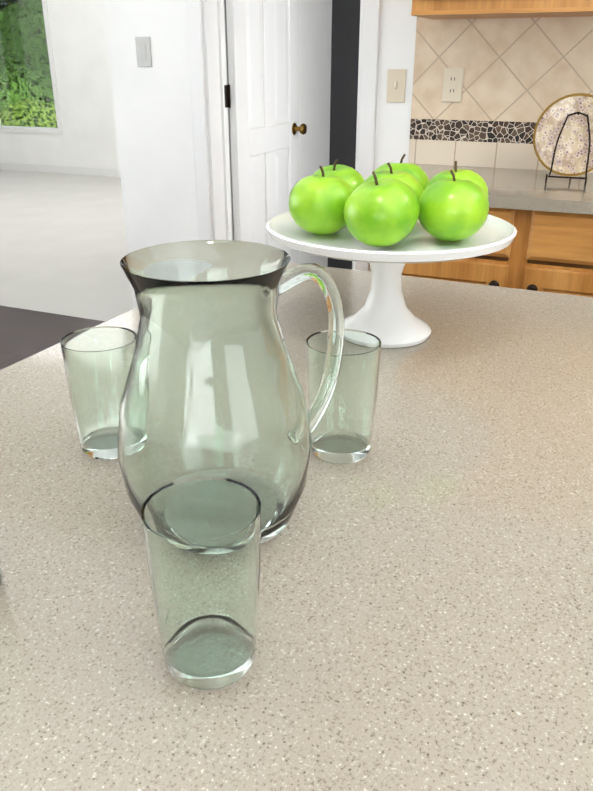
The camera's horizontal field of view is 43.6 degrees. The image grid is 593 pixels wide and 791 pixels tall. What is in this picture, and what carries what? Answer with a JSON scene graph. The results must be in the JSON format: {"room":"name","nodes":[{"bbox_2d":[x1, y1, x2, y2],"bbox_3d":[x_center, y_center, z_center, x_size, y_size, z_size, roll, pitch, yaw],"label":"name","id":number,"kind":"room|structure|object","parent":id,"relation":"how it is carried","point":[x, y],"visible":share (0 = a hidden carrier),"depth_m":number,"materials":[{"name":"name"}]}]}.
{"room":"kitchen","nodes":[
{"label":"kitchen","id":0,"kind":"room"},
{"bbox_2d":[0,169,132,369],"bbox_3d":[-0.927,0.390,2.315,12.920,0.060,12.720,10,26,21],"label":"floor","id":1,"kind":"structure","parent":0,"point":[63,247],"depth_m":5.28,"materials":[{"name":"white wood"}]},
{"bbox_2d":[0,262,592,790],"bbox_3d":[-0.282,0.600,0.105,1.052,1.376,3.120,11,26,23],"label":"kitchen island","id":2,"kind":"object","parent":1,"relation":"on","point":[426,598],"visible":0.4,"depth_m":0.55,"materials":[{"name":"beige stone"}]},
{"bbox_2d":[0,559,1,585],"bbox_3d":[-0.251,0.093,0.530,0.072,0.118,0.072,10,26,21],"label":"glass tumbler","id":3,"kind":"object","parent":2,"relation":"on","point":[0,573],"visible":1,"depth_m":0.56,"materials":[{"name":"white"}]},
{"bbox_2d":[60,326,136,458],"bbox_3d":[-0.191,-0.002,0.740,0.072,0.118,0.072,10,26,21],"label":"glass tumbler","id":4,"kind":"object","parent":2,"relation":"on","point":[97,361],"visible":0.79,"depth_m":0.71,"materials":[{"name":"clear glass"}]},
{"bbox_2d":[141,476,260,689],"bbox_3d":[-0.057,0.121,0.469,0.072,0.118,0.072,10,26,21],"label":"glass tumbler","id":5,"kind":"object","parent":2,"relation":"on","point":[202,537],"visible":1,"depth_m":0.45,"materials":[{"name":"clear glass"}]},
{"bbox_2d":[117,240,343,543],"bbox_3d":[-0.062,-0.003,0.609,0.160,0.228,0.185,10,26,21],"label":"pitcher","id":6,"kind":"object","parent":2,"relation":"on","point":[213,387],"visible":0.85,"depth_m":0.54,"materials":[{"name":"clear glass"}]},
{"bbox_2d":[306,329,380,463],"bbox_3d":[0.045,0.002,0.732,0.072,0.118,0.072,10,26,21],"label":"glass tumbler","id":7,"kind":"object","parent":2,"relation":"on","point":[341,433],"visible":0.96,"depth_m":0.71,"materials":[{"name":"clear glass"}]},
{"bbox_2d":[266,154,516,347],"bbox_3d":[0.128,-0.202,1.035,0.340,0.240,0.340,10,26,21],"label":"cake stand","id":8,"kind":"object","parent":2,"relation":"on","point":[388,221],"visible":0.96,"depth_m":0.94,"materials":[{"name":"white ceramic"}]},
{"bbox_2d":[402,164,592,296],"bbox_3d":[1.838,-0.092,2.197,3.270,0.915,0.644,10,26,21],"label":"base cabinet","id":9,"kind":"object","parent":1,"relation":"on","point":[549,248],"visible":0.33,"depth_m":2.24,"materials":[{"name":"brown wood"}]},
{"bbox_2d":[533,93,592,185],"bbox_3d":[0.900,-0.835,2.403,0.257,0.268,0.218,10,26,21],"label":"plate","id":10,"kind":"object","parent":9,"relation":"on","point":[563,139],"visible":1,"depth_m":2.41,"materials":[{"name":"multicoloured ceramic"}]},
{"bbox_2d":[0,0,331,266],"bbox_3d":[-2.372,-2.678,6.303,6.400,4.250,4.860,10,26,21],"label":"wall","id":11,"kind":"structure","parent":0,"point":[88,138],"depth_m":8.47,"materials":[{"name":"paint"}]},
{"bbox_2d":[0,0,119,176],"bbox_3d":[-2.399,-2.589,6.288,6.190,2.100,4.775,10,26,21],"label":"trim","id":12,"kind":"structure","parent":11,"relation":"attached to","point":[62,169],"depth_m":9.01,"materials":[{"name":"white wood"}]},
{"bbox_2d":[104,0,416,308],"bbox_3d":[1.772,-1.468,2.090,8.400,3.510,0.160,10,26,21],"label":"wall","id":13,"kind":"structure","parent":0,"point":[152,105],"depth_m":3.19,"materials":[{"name":"paint"}]},
{"bbox_2d":[135,37,151,66],"bbox_3d":[-0.648,-1.453,3.135,0.072,0.116,0.008,10,26,21],"label":"light switch","id":14,"kind":"object","parent":13,"relation":"attached to","point":[143,51],"visible":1,"depth_m":3.13,"materials":[{"name":"grey plastic"}]},
{"bbox_2d":[186,0,380,271],"bbox_3d":[-0.034,-1.167,3.074,0.814,2.152,0.186,10,26,21],"label":"door frame","id":15,"kind":"structure","parent":13,"relation":"attached to","point":[210,97],"depth_m":3.09,"materials":[{"name":"painted wood"},{"name":"oil rubbed bronze"}]},
{"bbox_2d":[226,0,306,262],"bbox_3d":[-0.111,-1.342,3.562,0.101,2.045,0.700,10,26,21],"label":"door","id":16,"kind":"structure","parent":15,"relation":"in","point":[263,60],"depth_m":3.51,"materials":[{"name":"painted wood"},{"name":"aged brass"}]},
{"bbox_2d":[386,69,406,102],"bbox_3d":[0.372,-1.161,2.781,0.072,0.116,0.017,10,26,21],"label":"light switch","id":17,"kind":"object","parent":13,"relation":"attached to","point":[396,83],"visible":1,"depth_m":2.78,"materials":[{"name":"beige plastic"}]},
{"bbox_2d":[408,16,592,172],"bbox_3d":[1.941,-0.866,2.180,3.280,0.508,0.007,10,26,21],"label":"tile backsplash","id":18,"kind":"structure","parent":13,"relation":"attached to","point":[521,75],"depth_m":2.66,"materials":[{"name":"tile"}]},
{"bbox_2d":[442,68,463,101],"bbox_3d":[0.568,-1.129,2.697,0.072,0.116,0.008,10,26,21],"label":"outlet","id":19,"kind":"object","parent":18,"relation":"attached to","point":[452,84],"visible":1,"depth_m":2.69,"materials":[{"name":"beige plastic"}]},
{"bbox_2d":[411,0,592,19],"bbox_3d":[1.901,-1.376,1.764,3.220,0.788,0.348,10,26,21],"label":"upper cabinet","id":20,"kind":"object","parent":13,"relation":"attached to","point":[455,9],"visible":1,"depth_m":2.32,"materials":[{"name":"brown wood"}]},
{"bbox_2d":[328,0,360,269],"bbox_3d":[0.489,-1.638,3.573,1.160,2.600,1.440,10,26,21],"label":"wall","id":21,"kind":"structure","parent":0,"point":[344,62],"depth_m":4.33,"materials":[{"name":"grey paint"}]},
{"label":"outside","id":22,"kind":"structure","parent":0,"visible":0},
{"bbox_2d":[0,0,57,127],"bbox_3d":[-14.800,-9.133,9.643,19.287,17.806,28.969,10,26,21],"label":"foliage","id":23,"kind":"object","parent":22,"point":[34,88],"depth_m":13.43,"materials":[{"name":"green plant"}]},
{"bbox_2d":[0,0,53,125],"bbox_3d":[-15.755,-8.756,9.383,20.994,17.230,27.556,10,26,21],"label":"foliage","id":24,"kind":"object","parent":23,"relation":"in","point":[6,33],"depth_m":14.14,"materials":[{"name":"green plant"}]},
{"bbox_2d":[0,0,56,127],"bbox_3d":[-15.255,-9.624,10.099,20.883,17.959,27.814,10,26,21],"label":"foliage","id":25,"kind":"object","parent":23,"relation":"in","point":[32,104],"depth_m":13.01,"materials":[{"name":"green plant"}]}
]}

